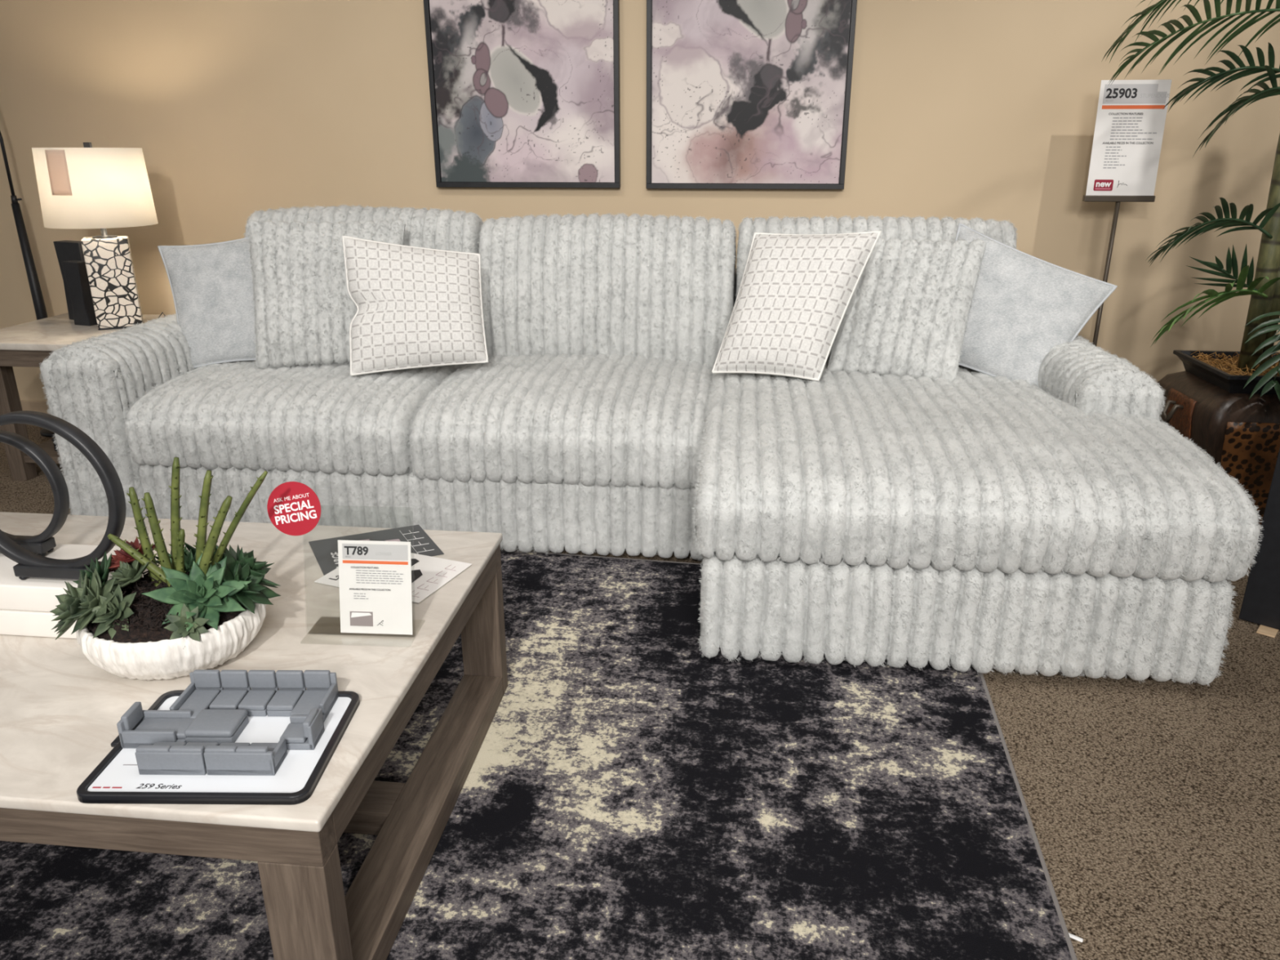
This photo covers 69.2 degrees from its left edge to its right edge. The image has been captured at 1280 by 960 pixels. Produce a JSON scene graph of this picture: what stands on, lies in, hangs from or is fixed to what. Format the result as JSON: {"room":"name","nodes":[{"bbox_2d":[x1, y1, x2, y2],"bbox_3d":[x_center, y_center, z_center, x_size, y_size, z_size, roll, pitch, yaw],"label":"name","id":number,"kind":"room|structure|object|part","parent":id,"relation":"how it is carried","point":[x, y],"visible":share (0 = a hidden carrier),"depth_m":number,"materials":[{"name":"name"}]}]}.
{"room":"store","nodes":[
{"label":"store","id":0,"kind":"room"},
{"bbox_2d":[0,0,1279,400],"bbox_3d":[-0.044,-1.718,3.941,17.000,3.200,0.120,2,20,6],"label":"wall","id":1,"kind":"structure","parent":0,"point":[984,109],"depth_m":3.97,"materials":[{"name":"beige paint"}]},
{"bbox_2d":[20,400,50,414],"bbox_3d":[-0.052,-0.240,4.396,17.000,0.110,0.014,2,20,6],"label":"baseboard","id":2,"kind":"structure","parent":1,"relation":"attached to","point":[35,406],"depth_m":4.68,"materials":[{"name":"beige paint"}]},
{"bbox_2d":[423,0,620,187],"bbox_3d":[-0.491,-1.813,3.872,0.814,1.128,0.038,2,20,6],"label":"framed painting","id":3,"kind":"object","parent":1,"relation":"attached to","point":[524,93],"visible":1,"depth_m":3.92,"materials":[{"name":"paper"}]},
{"bbox_2d":[646,0,857,189],"bbox_3d":[0.445,-1.793,3.773,0.838,1.161,0.038,2,20,6],"label":"framed painting","id":4,"kind":"object","parent":1,"relation":"attached to","point":[741,94],"visible":1,"depth_m":3.83,"materials":[{"name":"paper"}]},
{"bbox_2d":[0,423,1279,959],"bbox_3d":[-0.593,1.530,-0.350,17.000,0.050,10.200,2,20,6],"label":"floor","id":5,"kind":"structure","parent":0,"point":[1153,806],"depth_m":2.00,"materials":[{"name":"brown carpet"}]},
{"bbox_2d":[0,130,55,437],"bbox_3d":[-3.008,-1.075,4.214,0.596,1.807,0.279,-2,20,-7],"label":"floor lamp","id":6,"kind":"object","parent":5,"relation":"on","point":[39,305],"visible":0.38,"depth_m":4.27,"materials":[{"name":"black metal"}]},
{"bbox_3d":[-2.993,-1.599,4.045,0.335,0.707,0.017,-5,20,-13],"label":"rod","id":7,"kind":"part","parent":6,"relation":"part of","materials":[{"name":"black metal"}]},
{"bbox_2d":[0,312,168,480],"bbox_3d":[-2.328,-0.357,3.995,0.685,0.600,0.690,2,20,6],"label":"end table","id":8,"kind":"object","parent":5,"relation":"on","point":[28,344],"visible":0.31,"depth_m":3.79,"materials":[{"name":"beige wood"}]},
{"bbox_3d":[-2.591,-0.277,3.811,0.065,0.571,0.065,2,20,6],"label":"leg","id":9,"kind":"part","parent":8,"relation":"part of","materials":[{"name":"brown wood"}]},
{"bbox_2d":[23,439,61,463],"bbox_3d":[-2.328,-0.160,4.065,0.525,0.030,0.490,2,20,6],"label":"shelf","id":10,"kind":"object","parent":8,"relation":"attached to","point":[48,446],"depth_m":3.89,"materials":[{"name":"brown wood"}]},
{"bbox_2d":[51,437,58,451],"bbox_3d":[-2.306,-0.182,3.996,0.304,0.055,0.244,2,20,6],"label":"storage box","id":11,"kind":"object","parent":8,"relation":"on","point":[52,439],"visible":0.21,"depth_m":3.90,"materials":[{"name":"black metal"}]},
{"bbox_2d":[53,240,84,319],"bbox_3d":[-2.430,-0.863,4.023,0.160,0.335,0.060,9,21,23],"label":"bookend","id":12,"kind":"object","parent":8,"relation":"on","point":[65,250],"visible":0.28,"depth_m":3.97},
{"bbox_2d":[62,260,97,325],"bbox_3d":[-2.362,-0.791,3.925,0.090,0.265,0.060,7,21,19],"label":"bookend","id":13,"kind":"object","parent":8,"relation":"on","point":[75,271],"visible":0.79,"depth_m":3.90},
{"bbox_2d":[31,142,165,329],"bbox_3d":[-2.194,-0.995,3.801,0.408,0.732,0.408,7,21,20],"label":"table lamp","id":14,"kind":"object","parent":8,"relation":"on","point":[87,187],"visible":0.93,"depth_m":3.64,"materials":[{"name":"fabric"}]},
{"bbox_3d":[-2.194,-1.182,3.735,0.408,0.297,0.408,2,20,6],"label":"lamp shade","id":15,"kind":"part","parent":14,"relation":"part of","materials":[{"name":"fabric"}]},
{"bbox_3d":[-2.194,-1.160,3.743,0.090,0.351,0.090,2,20,6],"label":"stem","id":16,"kind":"part","parent":14,"relation":"part of","materials":[{"name":"silver metal"}]},
{"bbox_2d":[0,549,1077,959],"bbox_3d":[-0.747,0.679,1.951,3.068,0.012,2.668,3,20,9],"label":"area rug","id":17,"kind":"object","parent":5,"relation":"on","point":[628,792],"visible":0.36,"depth_m":1.85,"materials":[{"name":"grey carpet"}]},
{"bbox_2d":[0,511,507,959],"bbox_3d":[-1.157,0.468,1.897,1.553,0.422,1.028,2,20,6],"label":"coffee table","id":18,"kind":"object","parent":17,"relation":"on","point":[60,712],"visible":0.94,"depth_m":1.61,"materials":[{"name":"beige stone"}]},
{"bbox_2d":[0,572,147,639],"bbox_3d":[-1.241,0.236,1.841,0.474,0.052,0.194,2,20,6],"label":"decorative box","id":19,"kind":"object","parent":18,"relation":"on","point":[12,622],"visible":0.02,"depth_m":1.74,"materials":[{"name":"white fabric"}]},
{"bbox_2d":[0,543,147,612],"bbox_3d":[-1.247,0.185,1.824,0.474,0.052,0.194,2,20,6],"label":"books","id":20,"kind":"object","parent":19,"relation":"on","point":[31,593],"visible":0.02,"depth_m":1.73,"materials":[{"name":"white paper"}]},
{"bbox_2d":[0,430,69,556],"bbox_3d":[-1.232,0.027,1.809,0.236,0.252,0.040,2,20,6],"label":"ring sculpture","id":21,"kind":"object","parent":20,"relation":"on","point":[44,542],"visible":0.83,"depth_m":1.79,"materials":[{"name":"black metal"}]},
{"bbox_2d":[0,410,125,580],"bbox_3d":[-1.088,0.033,1.688,0.306,0.322,0.042,2,20,6],"label":"ring sculpture","id":22,"kind":"object","parent":20,"relation":"on","point":[30,564],"visible":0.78,"depth_m":1.67,"materials":[{"name":"black metal"}]},
{"bbox_2d":[49,457,280,679],"bbox_3d":[-0.837,0.138,1.651,0.386,0.365,0.316,2,20,6],"label":"succulent bowl","id":23,"kind":"object","parent":18,"relation":"on","point":[204,605],"visible":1,"depth_m":1.60,"materials":[{"name":"white carved stone"},{"name":"dark soil"},{"name":"green succulent plants"}]},
{"bbox_2d":[76,689,359,804],"bbox_3d":[-0.638,0.404,1.427,0.344,0.013,0.272,0,20,1],"label":"display tray","id":24,"kind":"object","parent":18,"relation":"on","point":[117,780],"visible":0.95,"depth_m":1.34,"materials":[{"name":"black"}]},
{"bbox_3d":[-0.802,0.400,1.437,0.016,0.007,0.042,0,20,1],"label":"handle","id":25,"kind":"part","parent":24,"relation":"part of","materials":[{"name":"black plastic"}]},
{"bbox_2d":[116,702,194,748],"bbox_3d":[-0.739,0.375,1.429,0.097,0.050,0.061,0,20,1],"label":"sofa","id":26,"kind":"object","parent":24,"relation":"on","point":[137,726],"visible":0.83,"depth_m":1.42,"materials":[{"name":"grey plastic"}]},
{"bbox_3d":[-0.785,0.378,1.430,0.007,0.044,0.061,0,20,1],"label":"frame","id":27,"kind":"part","parent":26,"relation":"part of","materials":[{"name":"grey plastic"}]},
{"bbox_3d":[-0.781,0.365,1.426,0.010,0.029,0.044,0,20,1],"label":"backrest","id":28,"kind":"part","parent":26,"relation":"part of","materials":[{"name":"grey plastic"}]},
{"bbox_3d":[-0.746,0.394,1.407,0.084,0.029,0.007,0,20,1],"label":"arm","id":29,"kind":"part","parent":26,"relation":"part of","materials":[{"name":"grey plastic"}]},
{"bbox_3d":[-0.733,0.384,1.432,0.085,0.009,0.044,0,20,1],"label":"seat","id":30,"kind":"part","parent":26,"relation":"part of","materials":[{"name":"grey plastic"}]},
{"bbox_3d":[-0.746,0.376,1.458,0.084,0.029,0.007,0,20,1],"label":"arm","id":31,"kind":"part","parent":26,"relation":"part of","materials":[{"name":"grey plastic"}]},
{"bbox_2d":[134,742,218,775],"bbox_3d":[-0.681,0.401,1.367,0.097,0.043,0.053,0,20,1],"label":"sofa","id":32,"kind":"object","parent":24,"relation":"on","point":[161,757],"visible":0.91,"depth_m":1.34,"materials":[{"name":"grey plastic"}]},
{"bbox_3d":[-0.705,0.397,1.346,0.048,0.022,0.012,0,20,1],"label":"backrest","id":33,"kind":"part","parent":32,"relation":"part of","materials":[{"name":"grey plastic"}]},
{"bbox_3d":[-0.705,0.404,1.376,0.048,0.009,0.039,0,20,1],"label":"seat","id":34,"kind":"part","parent":32,"relation":"part of","materials":[{"name":"grey plastic"}]},
{"bbox_3d":[-0.681,0.411,1.346,0.097,0.038,0.008,0,20,1],"label":"frame","id":35,"kind":"part","parent":32,"relation":"part of","materials":[{"name":"grey plastic"}]},
{"bbox_3d":[-0.657,0.397,1.346,0.048,0.022,0.012,0,20,1],"label":"backrest","id":36,"kind":"part","parent":32,"relation":"part of","materials":[{"name":"grey plastic"}]},
{"bbox_3d":[-0.656,0.404,1.375,0.048,0.009,0.039,0,20,1],"label":"seat","id":37,"kind":"part","parent":32,"relation":"part of","materials":[{"name":"grey plastic"}]},
{"bbox_2d":[169,669,223,718],"bbox_3d":[-0.717,0.351,1.494,0.051,0.052,0.093,0,20,1],"label":"sofa","id":38,"kind":"object","parent":24,"relation":"on","point":[206,685],"visible":0.77,"depth_m":1.52,"materials":[{"name":"grey plastic"}]},
{"bbox_3d":[-0.739,0.359,1.504,0.007,0.029,0.080,0,20,1],"label":"arm","id":39,"kind":"part","parent":38,"relation":"part of","materials":[{"name":"grey plastic"}]},
{"bbox_3d":[-0.713,0.362,1.492,0.042,0.009,0.081,0,20,1],"label":"seat","id":40,"kind":"part","parent":38,"relation":"part of","materials":[{"name":"grey plastic"}]},
{"bbox_3d":[-0.717,0.339,1.536,0.051,0.046,0.007,0,20,1],"label":"frame","id":41,"kind":"part","parent":38,"relation":"part of","materials":[{"name":"grey plastic"}]},
{"bbox_3d":[-0.713,0.328,1.528,0.042,0.031,0.010,0,20,1],"label":"backrest","id":42,"kind":"part","parent":38,"relation":"part of","materials":[{"name":"grey plastic"}]},
{"bbox_2d":[184,709,248,745],"bbox_3d":[-0.658,0.384,1.442,0.074,0.025,0.064,0,20,1],"label":"ottoman","id":43,"kind":"object","parent":24,"relation":"on","point":[210,726],"visible":0.92,"depth_m":1.43,"materials":[{"name":"grey plastic"}]},
{"bbox_2d":[209,670,251,709],"bbox_3d":[-0.668,0.346,1.508,0.044,0.052,0.061,0,20,1],"label":"sofa","id":44,"kind":"object","parent":24,"relation":"on","point":[235,683],"visible":0.84,"depth_m":1.52,"materials":[{"name":"grey plastic"}]},
{"bbox_3d":[-0.668,0.357,1.506,0.043,0.009,0.049,0,20,1],"label":"seat","id":45,"kind":"part","parent":44,"relation":"part of","materials":[{"name":"grey plastic"}]},
{"bbox_3d":[-0.668,0.328,1.527,0.043,0.031,0.010,0,20,1],"label":"backrest","id":46,"kind":"part","parent":44,"relation":"part of","materials":[{"name":"grey plastic"}]},
{"bbox_3d":[-0.668,0.340,1.535,0.044,0.046,0.007,0,20,1],"label":"frame","id":47,"kind":"part","parent":44,"relation":"part of","materials":[{"name":"grey plastic"}]},
{"bbox_2d":[203,737,287,775],"bbox_3d":[-0.580,0.401,1.366,0.099,0.043,0.053,0,20,1],"label":"sofa","id":48,"kind":"object","parent":24,"relation":"on","point":[224,758],"visible":1,"depth_m":1.34,"materials":[{"name":"grey plastic"}]},
{"bbox_3d":[-0.607,0.397,1.345,0.045,0.022,0.012,0,20,1],"label":"backrest","id":49,"kind":"part","parent":48,"relation":"part of","materials":[{"name":"grey plastic"}]},
{"bbox_3d":[-0.607,0.404,1.375,0.045,0.009,0.039,0,20,1],"label":"seat","id":50,"kind":"part","parent":48,"relation":"part of","materials":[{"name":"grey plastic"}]},
{"bbox_3d":[-0.580,0.411,1.345,0.099,0.038,0.008,0,20,1],"label":"frame","id":51,"kind":"part","parent":48,"relation":"part of","materials":[{"name":"grey plastic"}]},
{"bbox_3d":[-0.562,0.397,1.345,0.045,0.022,0.012,0,20,1],"label":"backrest","id":52,"kind":"part","parent":48,"relation":"part of","materials":[{"name":"grey plastic"}]},
{"bbox_3d":[-0.561,0.404,1.374,0.045,0.009,0.039,0,20,1],"label":"seat","id":53,"kind":"part","parent":48,"relation":"part of","materials":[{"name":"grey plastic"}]},
{"bbox_3d":[-0.534,0.408,1.367,0.007,0.029,0.052,0,20,1],"label":"arm","id":54,"kind":"part","parent":48,"relation":"part of","materials":[{"name":"grey plastic"}]},
{"bbox_2d":[238,670,279,716],"bbox_3d":[-0.622,0.346,1.508,0.044,0.052,0.061,0,20,1],"label":"sofa","id":55,"kind":"object","parent":24,"relation":"on","point":[263,683],"visible":0.91,"depth_m":1.52,"materials":[{"name":"grey plastic"}]},
{"bbox_3d":[-0.622,0.357,1.506,0.043,0.009,0.049,0,20,1],"label":"seat","id":56,"kind":"part","parent":55,"relation":"part of","materials":[{"name":"grey plastic"}]},
{"bbox_3d":[-0.622,0.328,1.527,0.043,0.031,0.010,0,20,1],"label":"backrest","id":57,"kind":"part","parent":55,"relation":"part of","materials":[{"name":"grey plastic"}]},
{"bbox_3d":[-0.622,0.340,1.535,0.044,0.046,0.007,0,20,1],"label":"frame","id":58,"kind":"part","parent":55,"relation":"part of","materials":[{"name":"grey plastic"}]},
{"bbox_2d":[266,670,306,716],"bbox_3d":[-0.576,0.346,1.508,0.044,0.052,0.061,0,20,1],"label":"sofa","id":59,"kind":"object","parent":24,"relation":"on","point":[291,683],"visible":0.91,"depth_m":1.52,"materials":[{"name":"grey plastic"}]},
{"bbox_3d":[-0.576,0.357,1.505,0.043,0.009,0.049,0,20,1],"label":"seat","id":60,"kind":"part","parent":59,"relation":"part of","materials":[{"name":"grey plastic"}]},
{"bbox_3d":[-0.576,0.328,1.526,0.043,0.031,0.010,0,20,1],"label":"backrest","id":61,"kind":"part","parent":59,"relation":"part of","materials":[{"name":"grey plastic"}]},
{"bbox_3d":[-0.576,0.340,1.534,0.044,0.046,0.007,0,20,1],"label":"frame","id":62,"kind":"part","parent":59,"relation":"part of","materials":[{"name":"grey plastic"}]},
{"bbox_2d":[280,708,324,750],"bbox_3d":[-0.519,0.379,1.422,0.051,0.047,0.051,0,20,1],"label":"sofa","id":63,"kind":"object","parent":24,"relation":"on","point":[304,732],"visible":0.94,"depth_m":1.41,"materials":[{"name":"grey plastic"}]},
{"bbox_3d":[-0.526,0.388,1.421,0.038,0.009,0.042,0,20,1],"label":"seat","id":64,"kind":"part","parent":63,"relation":"part of","materials":[{"name":"grey plastic"}]},
{"bbox_3d":[-0.519,0.380,1.445,0.050,0.029,0.007,0,20,1],"label":"arm","id":65,"kind":"part","parent":63,"relation":"part of","materials":[{"name":"grey plastic"}]},
{"bbox_3d":[-0.501,0.371,1.414,0.011,0.026,0.042,0,20,1],"label":"backrest","id":66,"kind":"part","parent":63,"relation":"part of","materials":[{"name":"grey plastic"}]},
{"bbox_3d":[-0.497,0.382,1.422,0.007,0.041,0.051,0,20,1],"label":"frame","id":67,"kind":"part","parent":63,"relation":"part of","materials":[{"name":"grey plastic"}]},
{"bbox_2d":[289,670,338,722],"bbox_3d":[-0.527,0.349,1.498,0.051,0.052,0.083,0,20,1],"label":"sofa","id":68,"kind":"object","parent":24,"relation":"on","point":[322,692],"visible":0.84,"depth_m":1.51,"materials":[{"name":"grey plastic"}]},
{"bbox_3d":[-0.531,0.361,1.495,0.042,0.009,0.071,0,20,1],"label":"seat","id":69,"kind":"part","parent":68,"relation":"part of","materials":[{"name":"grey plastic"}]},
{"bbox_3d":[-0.531,0.328,1.527,0.042,0.031,0.010,0,20,1],"label":"backrest","id":70,"kind":"part","parent":68,"relation":"part of","materials":[{"name":"grey plastic"}]},
{"bbox_3d":[-0.527,0.340,1.535,0.051,0.046,0.007,0,20,1],"label":"frame","id":71,"kind":"part","parent":68,"relation":"part of","materials":[{"name":"grey plastic"}]},
{"bbox_3d":[-0.505,0.358,1.508,0.007,0.029,0.070,0,20,1],"label":"arm","id":72,"kind":"part","parent":68,"relation":"part of","materials":[{"name":"grey plastic"}]},
{"bbox_3d":[-0.491,0.694,1.386,0.098,0.339,0.050,2,20,6],"label":"leg","id":73,"kind":"part","parent":18,"relation":"part of","materials":[{"name":"brown wood"}]},
{"bbox_2d":[266,481,425,635],"bbox_3d":[-0.558,0.153,1.721,0.273,0.289,0.103,1,20,3],"label":"sign holder","id":74,"kind":"object","parent":18,"relation":"on","point":[375,577],"visible":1,"depth_m":1.73,"materials":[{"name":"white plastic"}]},
{"bbox_2d":[349,611,373,626],"bbox_3d":[-0.524,0.261,1.744,0.044,0.028,0.006,1,20,3],"label":"picture","id":75,"kind":"object","parent":74,"relation":"attached to","point":[356,618],"depth_m":1.74,"materials":[{"name":"grey paper"}]},
{"bbox_2d":[308,524,444,575],"bbox_3d":[-0.611,0.156,2.140,0.270,0.002,0.204,-9,21,-24],"label":"leaflet","id":76,"kind":"object","parent":18,"relation":"on","point":[325,551],"visible":0.55,"depth_m":2.17,"materials":[{"name":"grey paper"}]},
{"bbox_2d":[361,538,399,541],"bbox_3d":[-0.614,0.146,2.167,0.117,0.001,0.042,-1,20,-4],"label":"picture","id":77,"kind":"object","parent":76,"relation":"on","point":[371,540],"depth_m":2.18,"materials":[{"name":"grey paper"}]},
{"bbox_2d":[314,552,471,603],"bbox_3d":[-0.531,0.201,2.009,0.264,0.002,0.202,8,21,20],"label":"leaflet","id":78,"kind":"object","parent":18,"relation":"on","point":[429,574],"visible":0.29,"depth_m":2.00,"materials":[{"name":"white paper"}]},
{"bbox_3d":[-0.388,0.372,2.291,0.098,0.339,0.050,2,20,6],"label":"leg","id":79,"kind":"part","parent":18,"relation":"part of","materials":[{"name":"brown wood"}]},
{"bbox_2d":[39,204,1264,685],"bbox_3d":[-0.198,-0.335,3.171,3.596,1.084,1.843,2,20,6],"label":"sectional sofa","id":80,"kind":"object","parent":17,"relation":"on","point":[984,522],"visible":0.8,"depth_m":2.95,"materials":[{"name":"grey fabric"}]},
{"bbox_3d":[-1.869,-0.111,3.185,0.258,0.636,0.092,2,20,6],"label":"arm","id":81,"kind":"part","parent":80,"relation":"part of"},
{"bbox_3d":[-1.809,-0.311,3.696,0.288,0.679,1.154,2,20,6],"label":"armrest","id":82,"kind":"part","parent":80,"relation":"part of","materials":[{"name":"grey fabric"}]},
{"bbox_2d":[157,236,256,368],"bbox_3d":[-1.570,-0.691,3.523,0.538,0.522,0.216,-1,20,-2],"label":"throw pillow","id":83,"kind":"object","parent":80,"relation":"on","point":[211,284],"visible":0.7,"depth_m":3.48,"materials":[{"name":"grey fabric"}]},
{"bbox_2d":[121,360,465,475],"bbox_3d":[-1.196,-0.313,3.521,0.988,0.281,1.032,2,20,6],"label":"seat cushion","id":84,"kind":"object","parent":80,"relation":"on","point":[240,418],"depth_m":3.09,"materials":[{"name":"grey fabric"}]},
{"bbox_2d":[246,218,405,369],"bbox_3d":[-1.156,-0.690,3.428,0.577,0.513,0.245,-2,20,-4],"label":"throw pillow","id":85,"kind":"object","parent":80,"relation":"on","point":[304,310],"visible":0.65,"depth_m":3.38,"materials":[{"name":"grey fabric"}]},
{"bbox_2d":[243,204,483,253],"bbox_3d":[-1.096,-0.789,3.770,0.944,0.629,0.358,2,20,6],"label":"cushion","id":86,"kind":"object","parent":80,"relation":"on","point":[446,229],"depth_m":3.60,"materials":[{"name":"grey fabric"}]},
{"bbox_2d":[342,235,488,376],"bbox_3d":[-0.797,-0.629,3.304,0.480,0.462,0.243,-4,20,-10],"label":"throw pillow","id":87,"kind":"object","parent":80,"relation":"on","point":[417,307],"visible":1,"depth_m":3.24,"materials":[{"name":"fabric"}]},
{"bbox_3d":[-0.732,0.042,3.299,1.950,0.284,0.431,2,20,6],"label":"rail","id":88,"kind":"part","parent":80,"relation":"part of","materials":[{"name":"grey fabric"}]},
{"bbox_2d":[406,352,712,489],"bbox_3d":[-0.223,-0.276,3.424,0.983,0.302,1.031,2,20,6],"label":"seat cushion","id":89,"kind":"object","parent":80,"relation":"on","point":[510,420],"depth_m":3.00,"materials":[{"name":"grey fabric"}]},
{"bbox_2d":[476,212,737,368],"bbox_3d":[-0.127,-0.742,3.677,0.996,0.604,0.357,2,20,6],"label":"cushion","id":90,"kind":"object","parent":80,"relation":"on","point":[660,287],"depth_m":3.54,"materials":[{"name":"grey fabric"}]},
{"bbox_3d":[-0.093,-0.500,3.993,3.065,0.829,0.171,2,20,6],"label":"frame","id":91,"kind":"part","parent":80,"relation":"part of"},
{"bbox_2d":[711,231,881,381],"bbox_3d":[0.526,-0.602,3.158,0.491,0.476,0.300,9,21,23],"label":"throw pillow","id":92,"kind":"object","parent":80,"relation":"on","point":[795,293],"visible":1,"depth_m":3.09,"materials":[{"name":"fabric"}]},
{"bbox_2d":[734,214,1018,361],"bbox_3d":[0.881,-0.705,3.576,1.021,0.600,0.360,2,20,6],"label":"cushion","id":93,"kind":"object","parent":80,"relation":"on","point":[916,228],"depth_m":3.44,"materials":[{"name":"grey fabric"}]},
{"bbox_2d":[827,236,987,382],"bbox_3d":[0.924,-0.601,3.232,0.466,0.458,0.250,9,21,23],"label":"throw pillow","id":94,"kind":"object","parent":80,"relation":"on","point":[908,309],"visible":0.98,"depth_m":3.18,"materials":[{"name":"grey fabric"}]},
{"bbox_2d":[691,360,1264,582],"bbox_3d":[0.892,-0.158,3.010,1.357,0.287,1.650,2,20,6],"label":"cushion","id":95,"kind":"object","parent":80,"relation":"on","point":[975,477],"depth_m":2.32,"materials":[{"name":"grey fabric"}]},
{"bbox_2d":[955,222,1117,386],"bbox_3d":[1.290,-0.594,3.197,0.637,0.538,0.297,8,21,21],"label":"throw pillow","id":96,"kind":"object","parent":80,"relation":"on","point":[1024,305],"visible":0.71,"depth_m":3.18,"materials":[{"name":"grey fabric"}]},
{"bbox_3d":[1.486,-0.193,3.365,0.277,0.679,1.156,2,20,6],"label":"armrest","id":97,"kind":"part","parent":80,"relation":"part of","materials":[{"name":"grey fabric"}]},
{"bbox_3d":[1.427,0.007,2.854,0.246,0.635,0.092,2,20,6],"label":"arm","id":98,"kind":"part","parent":80,"relation":"part of"},
{"bbox_2d":[1068,933,1083,942],"bbox_3d":[0.760,0.801,1.623,0.028,0.004,0.008,13,23,32],"label":"paper scrap","id":99,"kind":"object","parent":5,"relation":"on","point":[1072,936],"visible":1,"depth_m":1.62,"materials":[{"name":"white paper"}]},
{"bbox_2d":[1082,79,1172,346],"bbox_3d":[1.876,-0.776,3.749,0.239,1.554,0.239,-18,26,-40],"label":"sign stand","id":100,"kind":"object","parent":5,"relation":"on","point":[1131,117],"visible":0.96,"depth_m":3.57,"materials":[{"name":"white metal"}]},
{"bbox_2d":[1095,187,1110,189],"bbox_3d":[1.809,-1.139,3.623,0.057,0.004,0.001,2,20,6],"label":"print","id":101,"kind":"object","parent":100,"relation":"on","point":[1095,188],"depth_m":3.62,"materials":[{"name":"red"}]},
{"bbox_2d":[1102,0,1279,529],"bbox_3d":[2.094,-0.861,3.032,1.282,2.194,0.616,4,20,10],"label":"potted palm","id":102,"kind":"object","parent":5,"relation":"on","point":[1227,402],"visible":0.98,"depth_m":3.07,"materials":[{"name":"green plant"}]},
{"bbox_3d":[1.903,-0.240,3.317,0.048,0.078,0.076,2,20,6],"label":"ring handle","id":103,"kind":"part","parent":102,"relation":"part of","materials":[{"name":"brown metal"}]},
{"bbox_3d":[1.931,-0.231,3.317,0.021,0.156,0.202,2,20,6],"label":"woven panel","id":104,"kind":"part","parent":102,"relation":"part of","materials":[{"name":"brown leather"}]},
{"bbox_2d":[1156,370,1279,466],"bbox_3d":[2.170,-0.090,3.340,0.492,0.535,0.492,2,20,6],"label":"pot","id":105,"kind":"object","parent":102,"relation":"attached to","point":[1235,429],"depth_m":3.10,"materials":[{"name":"brown leather"}]},
{"bbox_3d":[2.147,-0.001,3.149,0.404,0.416,0.079,2,20,6],"label":"spotted panel","id":106,"kind":"part","parent":102,"relation":"part of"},
{"bbox_2d":[1238,448,1279,637],"bbox_3d":[2.023,-0.073,2.372,0.620,1.150,0.210,17,26,39],"label":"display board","id":107,"kind":"object","parent":5,"relation":"on","point":[1260,605],"visible":1,"depth_m":2.64,"materials":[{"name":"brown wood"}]}
]}

